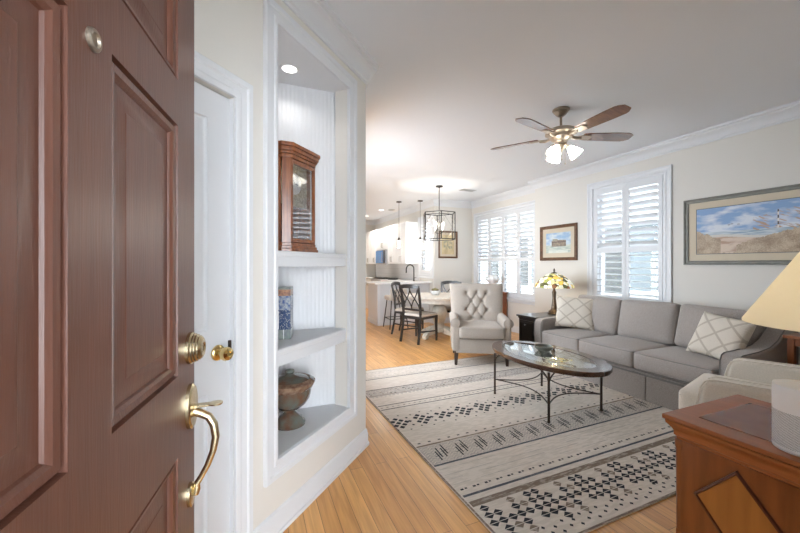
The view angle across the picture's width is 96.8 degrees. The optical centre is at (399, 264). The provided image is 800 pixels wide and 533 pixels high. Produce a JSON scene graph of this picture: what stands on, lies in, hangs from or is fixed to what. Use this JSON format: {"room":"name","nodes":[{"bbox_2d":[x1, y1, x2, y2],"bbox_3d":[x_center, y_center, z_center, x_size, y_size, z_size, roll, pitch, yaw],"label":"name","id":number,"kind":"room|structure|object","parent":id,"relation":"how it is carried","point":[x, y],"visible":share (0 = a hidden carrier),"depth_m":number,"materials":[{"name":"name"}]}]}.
{"room":"living room","nodes":[
{"label":"living room","id":0,"kind":"room"},
{"bbox_2d":[194,0,365,529],"bbox_3d":[-0.684,-0.070,1.640,0.100,2.740,2.051,0,0,22],"label":"wall","id":1,"kind":"structure","parent":0,"point":[229,33],"depth_m":1.69,"materials":[{"name":"white paint"}]},
{"bbox_2d":[194,81,233,532],"bbox_3d":[-0.860,0.300,1.144,0.132,2.000,0.758,0,0,22],"label":"door","id":2,"kind":"structure","parent":1,"relation":"in","point":[213,112],"depth_m":1.43,"materials":[{"name":"white paint"}]},
{"bbox_2d":[194,50,252,532],"bbox_3d":[-0.828,0.257,1.131,0.024,2.086,0.930,0,0,22],"label":"trim","id":3,"kind":"structure","parent":1,"relation":"attached to","point":[206,70],"depth_m":1.51,"materials":[{"name":"white paint"}]},
{"bbox_2d":[263,0,356,487],"bbox_3d":[-0.460,-0.114,2.026,0.023,2.275,0.849,0,0,22],"label":"trim","id":4,"kind":"structure","parent":1,"relation":"attached to","point":[274,467],"depth_m":1.69,"materials":[{"name":"white paint"}]},
{"bbox_2d":[278,26,347,92],"bbox_3d":[-0.555,-1.179,2.058,0.610,0.032,0.594,0,0,-23],"label":"ceiling","id":5,"kind":"structure","parent":1,"relation":"attached to","point":[313,75],"depth_m":2.12,"materials":[{"name":"white paint"}]},
{"bbox_2d":[279,63,299,73],"bbox_3d":[-0.653,-1.159,2.100,0.116,0.005,0.116,0,0,-23],"label":"recessed light","id":6,"kind":"object","parent":5,"relation":"in","point":[288,68],"visible":1,"depth_m":2.09,"materials":[{"name":"white paint"}]},
{"bbox_2d":[278,403,347,456],"bbox_3d":[-0.538,0.952,2.052,0.585,0.032,0.568,0,0,-23],"label":"niche shelf","id":7,"kind":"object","parent":1,"relation":"attached to","point":[315,417],"depth_m":2.10,"materials":[{"name":"white paint"}]},
{"bbox_2d":[278,368,314,430],"bbox_3d":[-0.649,0.773,2.089,0.292,0.325,0.292,0,0,-23],"label":"urn","id":8,"kind":"object","parent":7,"relation":"on","point":[294,388],"visible":0.81,"depth_m":2.02,"materials":[{"name":"brown ceramic"}]},
{"bbox_2d":[278,82,347,411],"bbox_3d":[-0.555,-0.108,2.058,0.610,2.153,0.594,0,0,-23],"label":"wall niche","id":9,"kind":"object","parent":1,"relation":"in","point":[306,116],"visible":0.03,"depth_m":2.35,"materials":[{"name":"white"}]},
{"bbox_2d":[278,327,345,366],"bbox_3d":[-0.544,0.462,2.054,0.573,0.083,0.556,0,0,-23],"label":"niche shelf","id":10,"kind":"object","parent":9,"relation":"attached to","point":[303,342],"visible":0.57,"depth_m":2.03,"materials":[{"name":"white paint"}]},
{"bbox_2d":[278,286,292,339],"bbox_3d":[-0.695,0.274,2.056,0.134,0.290,0.134,0,0,-11],"label":"vase","id":11,"kind":"object","parent":10,"relation":"on","point":[285,294],"visible":0.59,"depth_m":2.00,"materials":[{"name":"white ceramic"}]},
{"bbox_2d":[278,250,345,266],"bbox_3d":[-0.544,-0.032,2.054,0.573,0.080,0.556,0,0,-23],"label":"niche shelf","id":12,"kind":"object","parent":9,"relation":"attached to","point":[285,258],"visible":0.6,"depth_m":1.98,"materials":[{"name":"white paint"}]},
{"bbox_2d":[278,140,319,252],"bbox_3d":[-0.622,-0.368,2.070,0.200,0.592,0.348,0,0,20],"label":"mantel clock","id":13,"kind":"object","parent":12,"relation":"on","point":[295,162],"visible":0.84,"depth_m":2.03,"materials":[{"name":"brown wood"}]},
{"bbox_2d":[282,0,799,224],"bbox_3d":[-0.289,-1.372,5.903,5.390,0.134,10.880,0,0,-23],"label":"trim","id":14,"kind":"structure","parent":1,"relation":"attached to","point":[317,15],"depth_m":3.51,"materials":[{"name":"white paint"}]},
{"bbox_2d":[366,225,375,276],"bbox_3d":[-2.196,-0.070,11.089,2.960,2.740,0.160,0,0,-23],"label":"wall","id":15,"kind":"structure","parent":0,"point":[370,268],"depth_m":11.52,"materials":[{"name":"white paint"}]},
{"bbox_2d":[376,206,433,311],"bbox_3d":[0.051,-0.070,9.753,0.160,2.740,4.035,0,0,-23],"label":"wall","id":16,"kind":"structure","parent":0,"point":[413,217],"depth_m":8.86,"materials":[{"name":"white paint"}]},
{"bbox_2d":[366,231,370,263],"bbox_3d":[-0.855,-0.535,11.231,0.372,1.010,0.588,0,0,-23],"label":"upper cabinet","id":17,"kind":"object","parent":16,"relation":"attached to","point":[368,234],"visible":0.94,"depth_m":11.16,"materials":[{"name":"white paint"}]},
{"bbox_2d":[371,229,377,263],"bbox_3d":[-0.625,-0.535,10.682,0.372,1.010,0.598,0,0,-23],"label":"upper cabinet","id":18,"kind":"object","parent":16,"relation":"attached to","point":[374,234],"visible":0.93,"depth_m":10.61,"materials":[{"name":"white paint"}]},
{"bbox_2d":[378,227,386,249],"bbox_3d":[-0.354,-0.735,10.031,0.372,0.610,0.808,0,0,-23],"label":"upper cabinet","id":19,"kind":"object","parent":16,"relation":"attached to","point":[382,233],"visible":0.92,"depth_m":9.96,"materials":[{"name":"white paint"}]},
{"bbox_2d":[376,249,386,263],"bbox_3d":[-0.388,-0.220,10.017,0.437,0.400,0.800,0,0,-23],"label":"microwave","id":20,"kind":"object","parent":19,"relation":"attached to","point":[381,255],"visible":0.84,"depth_m":9.84,"materials":[{"name":"silver metal"}]},
{"bbox_2d":[387,224,395,263],"bbox_3d":[-0.081,-0.535,9.376,0.372,1.010,0.608,0,0,-23],"label":"upper cabinet","id":21,"kind":"object","parent":16,"relation":"attached to","point":[391,230],"visible":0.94,"depth_m":9.32,"materials":[{"name":"white paint"}]},
{"bbox_2d":[375,264,419,280],"bbox_3d":[-0.166,0.174,10.055,0.008,0.409,3.290,0,0,-23],"label":"backsplash","id":22,"kind":"structure","parent":16,"relation":"attached to","point":[398,271],"depth_m":9.81,"materials":[{"name":"white tile"}]},
{"bbox_2d":[396,221,417,263],"bbox_3d":[0.156,-0.535,8.808,0.372,1.010,0.618,0,0,-23],"label":"upper cabinet","id":23,"kind":"object","parent":16,"relation":"attached to","point":[407,251],"visible":0.98,"depth_m":8.55,"materials":[{"name":"white paint"}]},
{"bbox_2d":[418,214,433,278],"bbox_3d":[0.656,-0.420,8.258,0.172,1.452,0.772,0,0,-23],"label":"window","id":24,"kind":"structure","parent":16,"relation":"in","point":[420,275],"depth_m":8.29,"materials":[{"name":"white paint"}]},
{"bbox_2d":[420,219,430,273],"bbox_3d":[0.607,-0.420,8.238,0.082,1.240,0.556,0,0,-23],"label":"plantation shutter","id":25,"kind":"object","parent":24,"relation":"attached to","point":[426,244],"visible":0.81,"depth_m":8.24,"materials":[{"name":"white paint"}]},
{"bbox_2d":[434,206,471,317],"bbox_3d":[1.203,-0.070,8.058,0.978,2.740,0.050,0,0,-23],"label":"wall","id":26,"kind":"structure","parent":0,"point":[459,269],"depth_m":8.07,"materials":[{"name":"white paint"}]},
{"bbox_2d":[438,231,457,257],"bbox_3d":[1.079,-0.458,7.963,0.480,0.604,0.026,0,0,-23],"label":"framed picture","id":27,"kind":"object","parent":26,"relation":"attached to","point":[446,249],"visible":0.89,"depth_m":7.96,"materials":[{"name":"beige"}]},
{"bbox_2d":[442,235,453,253],"bbox_3d":[1.077,-0.458,7.969,0.310,0.434,0.001,0,0,-23],"label":"print","id":28,"kind":"object","parent":27,"relation":"attached to","point":[447,246],"depth_m":7.97},
{"bbox_2d":[283,308,675,532],"bbox_3d":[-0.276,1.325,5.925,5.750,0.050,11.250,0,0,-23],"label":"floor","id":29,"kind":"structure","parent":0,"point":[388,487],"depth_m":2.04,"materials":[{"name":"brown wood"}]},
{"bbox_2d":[366,279,370,307],"bbox_3d":[-0.720,0.858,10.648,0.572,0.885,0.588,0,0,-23],"label":"base cabinet","id":30,"kind":"object","parent":29,"relation":"on","point":[366,279],"visible":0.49,"depth_m":10.59,"materials":[{"name":"white paint"}]},
{"bbox_2d":[371,277,388,280],"bbox_3d":[-0.449,0.830,9.991,0.540,0.940,0.800,0,0,-23],"label":"range","id":31,"kind":"object","parent":29,"relation":"on","point":[373,278],"visible":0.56,"depth_m":10.04,"materials":[{"name":"silver metal"}]},
{"bbox_2d":[383,289,407,329],"bbox_3d":[-0.092,0.896,7.394,0.422,0.812,0.402,0,0,-23],"label":"bar stool","id":32,"kind":"object","parent":29,"relation":"on","point":[387,297],"visible":0.55,"depth_m":7.25,"materials":[{"name":"beige fabric"}]},
{"bbox_2d":[366,280,431,325],"bbox_3d":[-0.061,0.838,8.068,1.336,0.925,0.820,0,0,-23],"label":"kitchen island","id":33,"kind":"object","parent":29,"relation":"on","point":[377,290],"visible":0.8,"depth_m":7.75,"materials":[{"name":"white paint"}]},
{"bbox_2d":[366,280,431,284],"bbox_3d":[-0.061,0.395,8.068,1.336,0.039,0.820,0,0,-23],"label":"countertop","id":34,"kind":"structure","parent":33,"relation":"on","point":[407,281],"depth_m":7.83,"materials":[{"name":"white stone"}]},
{"bbox_2d":[406,264,415,280],"bbox_3d":[0.254,0.177,8.280,0.268,0.394,0.061,0,0,-23],"label":"faucet","id":35,"kind":"object","parent":34,"relation":"on","point":[409,264],"visible":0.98,"depth_m":8.29,"materials":[{"name":"black metal"}]},
{"bbox_2d":[391,281,423,335],"bbox_3d":[0.135,0.810,6.772,0.533,0.985,0.440,0,0,21],"label":"dining chair","id":36,"kind":"object","parent":29,"relation":"on","point":[398,310],"visible":0.6,"depth_m":6.66,"materials":[{"name":"black paint"}]},
{"bbox_2d":[399,284,437,344],"bbox_3d":[0.311,0.810,6.069,0.440,0.985,0.533,0,0,42],"label":"dining chair","id":37,"kind":"object","parent":29,"relation":"on","point":[418,314],"visible":1,"depth_m":5.97,"materials":[{"name":"black paint"}]},
{"bbox_2d":[406,292,450,339],"bbox_3d":[0.714,0.922,6.473,1.210,0.756,1.210,0,0,-43],"label":"dining table","id":38,"kind":"object","parent":29,"relation":"on","point":[442,298],"visible":0.66,"depth_m":6.33,"materials":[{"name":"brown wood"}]},
{"bbox_2d":[430,288,439,294],"bbox_3d":[0.642,0.477,6.465,0.180,0.133,0.180,0,0,-23],"label":"bowl","id":39,"kind":"object","parent":38,"relation":"on","point":[434,291],"visible":1,"depth_m":6.41,"materials":[{"name":"white ceramic"}]},
{"bbox_2d":[438,281,461,332],"bbox_3d":[0.982,0.810,6.989,0.440,0.985,0.533,0,0,15],"label":"dining chair","id":40,"kind":"object","parent":29,"relation":"on","point":[448,308],"visible":0.12,"depth_m":7.21,"materials":[{"name":"black paint"}]},
{"bbox_2d":[503,292,507,315],"bbox_3d":[1.692,0.917,7.385,0.514,0.765,1.040,0,0,-23],"label":"sideboard","id":41,"kind":"object","parent":29,"relation":"on","point":[504,293],"visible":0.04,"depth_m":7.00,"materials":[{"name":"brown wood"}]},
{"bbox_2d":[485,275,499,283],"bbox_3d":[1.851,0.364,7.092,0.298,0.340,0.296,0,0,-23],"label":"ornament","id":42,"kind":"object","parent":41,"relation":"on","point":[492,279],"visible":0.66,"depth_m":7.01,"materials":[{"name":"white ceramic"}]},
{"bbox_2d":[366,354,676,532],"bbox_3d":[1.051,1.294,3.386,2.462,0.010,2.930,0,0,-24],"label":"area rug","id":43,"kind":"object","parent":29,"relation":"on","point":[587,469],"visible":0.84,"depth_m":2.58,"materials":[{"name":"fabric"}]},
{"bbox_2d":[449,283,513,366],"bbox_3d":[1.082,0.780,4.904,0.790,1.021,0.875,0,0,6],"label":"armchair","id":44,"kind":"object","parent":43,"relation":"on","point":[478,320],"visible":0.94,"depth_m":4.95,"materials":[{"name":"beige fabric"}]},
{"bbox_2d":[459,320,503,338],"bbox_3d":[1.071,0.865,4.802,0.564,0.179,0.666,0,0,6],"label":"seat cushion","id":45,"kind":"object","parent":44,"relation":"on","point":[468,329],"depth_m":4.50,"materials":[{"name":"beige fabric"}]},
{"bbox_2d":[492,340,612,422],"bbox_3d":[1.366,1.062,3.350,0.750,0.455,1.250,0,0,-23],"label":"coffee table","id":46,"kind":"object","parent":43,"relation":"on","point":[512,350],"visible":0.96,"depth_m":3.20,"materials":[{"name":"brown glass"}]},
{"bbox_2d":[534,344,553,351],"bbox_3d":[1.399,0.809,3.454,0.176,0.050,0.176,0,0,-23],"label":"bowl","id":47,"kind":"object","parent":46,"relation":"on","point":[540,347],"visible":1,"depth_m":3.42,"materials":[{"name":"grey"}]},
{"bbox_2d":[534,295,798,409],"bbox_3d":[2.593,0.842,3.871,0.956,0.893,2.162,0,0,-23],"label":"sofa","id":48,"kind":"object","parent":43,"relation":"on","point":[645,343],"visible":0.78,"depth_m":3.58,"materials":[{"name":"grey fabric"}]},
{"bbox_2d":[555,295,594,330],"bbox_3d":[2.266,0.615,4.596,0.489,0.419,0.202,0,0,30],"label":"throw pillow","id":49,"kind":"object","parent":48,"relation":"on","point":[571,312],"visible":0.97,"depth_m":4.55,"materials":[{"name":"beige fabric"}]},
{"bbox_2d":[542,328,610,350],"bbox_3d":[2.230,0.925,4.422,0.710,0.219,0.549,0,0,-23],"label":"seat cushion","id":50,"kind":"object","parent":48,"relation":"on","point":[569,338],"depth_m":4.29,"materials":[{"name":"grey fabric"}]},
{"bbox_2d":[578,295,622,334],"bbox_3d":[2.537,0.628,4.530,0.287,0.465,0.627,0,0,-23],"label":"cushion","id":51,"kind":"object","parent":48,"relation":"on","point":[606,311],"depth_m":4.33,"materials":[{"name":"grey fabric"}]},
{"bbox_2d":[579,335,672,367],"bbox_3d":[2.457,0.925,3.878,0.710,0.219,0.623,0,0,-23],"label":"seat cushion","id":52,"kind":"object","parent":48,"relation":"on","point":[619,351],"depth_m":3.72,"materials":[{"name":"grey fabric"}]},
{"bbox_2d":[618,300,680,345],"bbox_3d":[2.776,0.628,3.958,0.287,0.461,0.624,0,0,-23],"label":"cushion","id":53,"kind":"object","parent":48,"relation":"on","point":[655,322],"depth_m":3.84,"materials":[{"name":"grey fabric"}]},
{"bbox_2d":[634,346,718,383],"bbox_3d":[2.705,0.925,3.284,0.710,0.219,0.656,0,0,-23],"label":"seat cushion","id":54,"kind":"object","parent":48,"relation":"on","point":[668,364],"depth_m":3.19,"materials":[{"name":"grey fabric"}]},
{"bbox_2d":[674,304,762,347],"bbox_3d":[3.015,0.628,3.383,0.287,0.465,0.632,0,0,-23],"label":"cushion","id":55,"kind":"object","parent":48,"relation":"on","point":[687,317],"depth_m":3.49,"materials":[{"name":"grey fabric"}]},
{"bbox_2d":[686,311,756,358],"bbox_3d":[2.815,0.635,3.124,0.231,0.405,0.460,0,0,-13],"label":"throw pillow","id":56,"kind":"object","parent":48,"relation":"on","point":[714,335],"visible":0.87,"depth_m":3.08,"materials":[{"name":"beige fabric"}]},
{"bbox_2d":[516,312,553,359],"bbox_3d":[2.004,1.000,5.012,0.624,0.600,0.370,0,0,-23],"label":"end table","id":57,"kind":"object","parent":29,"relation":"on","point":[526,321],"visible":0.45,"depth_m":4.92,"materials":[{"name":"black paint"}]},
{"bbox_2d":[535,269,573,314],"bbox_3d":[2.205,0.370,5.080,0.524,0.660,0.524,0,0,-23],"label":"table lamp","id":58,"kind":"object","parent":57,"relation":"on","point":[554,280],"visible":0.98,"depth_m":4.95,"materials":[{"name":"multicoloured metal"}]},
{"bbox_2d":[662,394,799,532],"bbox_3d":[1.220,0.899,0.993,0.460,0.801,0.642,0,0,-23],"label":"wooden cabinet","id":59,"kind":"object","parent":29,"relation":"on","point":[731,477],"visible":1,"depth_m":1.07,"materials":[{"name":"brown wood"}]},
{"bbox_2d":[742,252,799,331],"bbox_3d":[1.316,0.188,1.028,0.470,0.620,0.470,0,0,-23],"label":"table lamp","id":60,"kind":"object","parent":59,"relation":"on","point":[778,307],"visible":1,"depth_m":1.05,"materials":[{"name":"beige fabric"}]},
{"bbox_2d":[772,379,799,456],"bbox_3d":[1.089,0.412,0.954,0.124,0.175,0.124,0,0,-23],"label":"speaker","id":61,"kind":"object","parent":59,"relation":"on","point":[785,392],"visible":1,"depth_m":0.95},
{"bbox_2d":[772,407,799,452],"bbox_3d":[1.089,0.441,0.954,0.124,0.093,0.124,0,0,-23],"label":"grille","id":62,"kind":"object","parent":61,"relation":"attached to","point":[785,421],"depth_m":0.94,"materials":[{"name":"white plastic"}]},
{"bbox_2d":[678,358,799,408],"bbox_3d":[2.312,0.855,2.063,0.800,0.890,0.995,0,0,-38],"label":"armchair","id":63,"kind":"object","parent":29,"relation":"on","point":[752,378],"visible":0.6,"depth_m":2.26,"materials":[{"name":"beige fabric"}]},
{"bbox_2d":[679,373,770,408],"bbox_3d":[2.254,0.875,2.138,0.596,0.209,0.800,0,0,-38],"label":"armrest","id":64,"kind":"object","parent":63,"relation":"on","point":[688,394],"depth_m":2.37,"materials":[{"name":"beige fabric"}]},
{"bbox_2d":[783,332,799,365],"bbox_3d":[3.409,0.930,2.711,0.520,0.740,0.520,0,0,-23],"label":"side table","id":65,"kind":"object","parent":29,"relation":"on","point":[793,340],"visible":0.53,"depth_m":2.82,"materials":[{"name":"brown wood"}]},
{"bbox_3d":[-0.079,0.858,9.111,0.572,0.885,1.078,0,0,-23],"label":"base cabinet","id":66,"kind":"object","parent":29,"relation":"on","visible":0},
{"bbox_2d":[380,279,405,280],"bbox_3d":[-0.068,0.397,9.113,0.548,0.034,1.095,0,0,-23],"label":"countertop","id":67,"kind":"structure","parent":66,"relation":"on","point":[380,279],"depth_m":9.13,"materials":[{"name":"white stone"}]},
{"bbox_2d":[472,193,534,326],"bbox_3d":[2.161,-0.070,7.239,0.160,2.740,2.200,0,0,-23],"label":"wall","id":68,"kind":"structure","parent":0,"point":[513,308],"depth_m":6.97,"materials":[{"name":"white paint"}]},
{"bbox_2d":[429,317,518,332],"bbox_3d":[2.476,1.241,4.971,1.004,0.118,7.030,0,0,-23],"label":"baseboard","id":69,"kind":"structure","parent":68,"relation":"attached to","point":[515,329],"depth_m":7.83,"materials":[{"name":"white paint"}]},
{"bbox_2d":[474,200,534,304],"bbox_3d":[2.131,-0.220,7.221,0.210,1.892,2.030,0,0,-23],"label":"window","id":70,"kind":"structure","parent":68,"relation":"in","point":[529,203],"depth_m":7.25,"materials":[{"name":"white paint"}]},
{"bbox_2d":[477,216,488,282],"bbox_3d":[1.841,-0.220,7.825,0.082,1.680,0.444,0,0,-23],"label":"plantation shutter","id":71,"kind":"object","parent":70,"relation":"attached to","point":[483,258],"visible":0.76,"depth_m":7.84,"materials":[{"name":"white paint"}]},
{"bbox_2d":[489,213,502,283],"bbox_3d":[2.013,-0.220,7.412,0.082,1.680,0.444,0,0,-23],"label":"plantation shutter","id":72,"kind":"object","parent":70,"relation":"attached to","point":[496,216],"visible":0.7,"depth_m":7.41,"materials":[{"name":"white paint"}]},
{"bbox_2d":[503,210,517,296],"bbox_3d":[2.184,-0.220,7.000,0.082,1.680,0.444,0,0,-23],"label":"plantation shutter","id":73,"kind":"object","parent":70,"relation":"attached to","point":[512,294],"visible":0.96,"depth_m":6.99,"materials":[{"name":"white paint"}]},
{"bbox_2d":[518,206,534,298],"bbox_3d":[2.356,-0.220,6.588,0.082,1.680,0.444,0,0,-23],"label":"plantation shutter","id":74,"kind":"object","parent":70,"relation":"attached to","point":[521,212],"visible":0.93,"depth_m":6.59,"materials":[{"name":"white paint"}]},
{"bbox_2d":[324,0,799,219],"bbox_3d":[-0.276,-1.490,5.925,5.750,0.100,11.250,0,0,-23],"label":"ceiling","id":75,"kind":"structure","parent":0,"point":[453,79],"depth_m":2.70,"materials":[{"name":"white paint"}]},
{"bbox_2d":[424,185,455,240],"bbox_3d":[0.714,-0.949,6.473,0.623,0.980,0.541,0,0,-31],"label":"cage chandelier","id":76,"kind":"object","parent":75,"relation":"hanging from","point":[437,186],"visible":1,"depth_m":6.40,"materials":[{"name":"black metal"}]},
{"bbox_2d":[459,189,475,191],"bbox_3d":[1.303,-1.435,6.827,0.300,0.008,0.160,0,0,-23],"label":"ceiling vent","id":77,"kind":"object","parent":75,"relation":"in","point":[468,190],"visible":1,"depth_m":6.82,"materials":[{"name":"grey metal"}]},
{"bbox_2d":[491,104,632,163],"bbox_3d":[1.499,-1.183,3.242,1.275,0.511,1.233,0,0,-23],"label":"ceiling fan","id":78,"kind":"object","parent":75,"relation":"hanging from","point":[559,135],"visible":1,"depth_m":3.21,"materials":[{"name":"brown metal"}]},
{"bbox_2d":[535,118,799,364],"bbox_3d":[3.309,-0.070,4.018,0.200,2.740,4.630,0,0,-23],"label":"wall","id":79,"kind":"structure","parent":0,"point":[768,157],"depth_m":3.86,"materials":[{"name":"white paint"}]},
{"bbox_2d":[540,222,577,260],"bbox_3d":[2.506,-0.353,5.644,0.026,0.563,0.730,0,0,-23],"label":"framed picture","id":80,"kind":"object","parent":79,"relation":"attached to","point":[557,242],"visible":1,"depth_m":5.62,"materials":[{"name":"beige"}]},
{"bbox_2d":[546,231,570,252],"bbox_3d":[2.511,-0.353,5.646,0.001,0.323,0.490,0,0,-23],"label":"print","id":81,"kind":"object","parent":80,"relation":"attached to","point":[560,242],"depth_m":5.63},
{"bbox_2d":[587,164,671,302],"bbox_3d":[3.016,-0.280,4.665,0.202,1.772,1.122,0,0,-23],"label":"window","id":82,"kind":"structure","parent":79,"relation":"in","point":[665,171],"depth_m":4.42,"materials":[{"name":"white paint"}]},
{"bbox_2d":[594,184,624,299],"bbox_3d":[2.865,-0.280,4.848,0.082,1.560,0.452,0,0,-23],"label":"plantation shutter","id":83,"kind":"object","parent":82,"relation":"attached to","point":[597,215],"visible":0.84,"depth_m":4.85,"materials":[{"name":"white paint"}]},
{"bbox_2d":[625,176,662,301],"bbox_3d":[3.040,-0.280,4.429,0.082,1.560,0.452,0,0,-23],"label":"plantation shutter","id":84,"kind":"object","parent":82,"relation":"attached to","point":[629,187],"visible":0.87,"depth_m":4.41,"materials":[{"name":"white paint"}]},
{"bbox_2d":[683,184,799,264],"bbox_3d":[3.442,-0.360,3.399,0.026,0.720,1.285,0,0,-23],"label":"framed picture","id":85,"kind":"object","parent":79,"relation":"attached to","point":[762,226],"visible":1,"depth_m":3.51,"materials":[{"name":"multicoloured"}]},
{"bbox_2d":[697,197,799,253],"bbox_3d":[3.448,-0.360,3.401,0.001,0.480,1.045,0,0,-23],"label":"print","id":86,"kind":"object","parent":85,"relation":"attached to","point":[769,226],"depth_m":3.46},
{"bbox_3d":[1.745,-0.070,0.765,5.190,2.740,0.170,0,0,-23],"label":"wall","id":87,"kind":"structure","parent":0,"visible":0},
{"bbox_2d":[0,0,222,532],"bbox_3d":[-0.352,0.270,0.420,0.112,2.040,0.790,0,0,-15],"label":"door","id":88,"kind":"structure","parent":87,"relation":"in","point":[100,408],"depth_m":0.43,"materials":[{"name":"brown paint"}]},
{"label":"outside","id":89,"kind":"structure","parent":0,"visible":0},
{"bbox_3d":[6.552,1.625,9.232,8.800,0.050,20.000,0,0,-23],"label":"ground","id":90,"kind":"structure","parent":89,"visible":0},
{"bbox_2d":[428,183,657,298],"bbox_3d":[4.990,-1.400,9.664,0.351,6.000,18.000,0,0,-23],"label":"house","id":91,"kind":"structure","parent":90,"relation":"on","point":[618,258],"depth_m":8.62,"materials":[{"name":"grey"}]},
{"bbox_2d":[521,238,528,284],"bbox_3d":[4.041,-0.150,11.549,0.050,1.600,0.450,0,0,-23],"label":"shutter","id":92,"kind":"object","parent":91,"relation":"hanging from","point":[522,265],"depth_m":11.47,"materials":[{"name":"grey wood"}]},
{"bbox_3d":[-1.963,-0.070,6.477,0.160,2.740,8.533,0,0,-23],"label":"wall","id":93,"kind":"structure","parent":0,"visible":0},
{"bbox_2d":[253,429,368,532],"bbox_3d":[-2.061,1.241,5.961,0.784,0.118,9.210,0,0,-23],"label":"baseboard","id":94,"kind":"structure","parent":93,"relation":"attached to","point":[296,504],"depth_m":1.95,"materials":[{"name":"white paint"}]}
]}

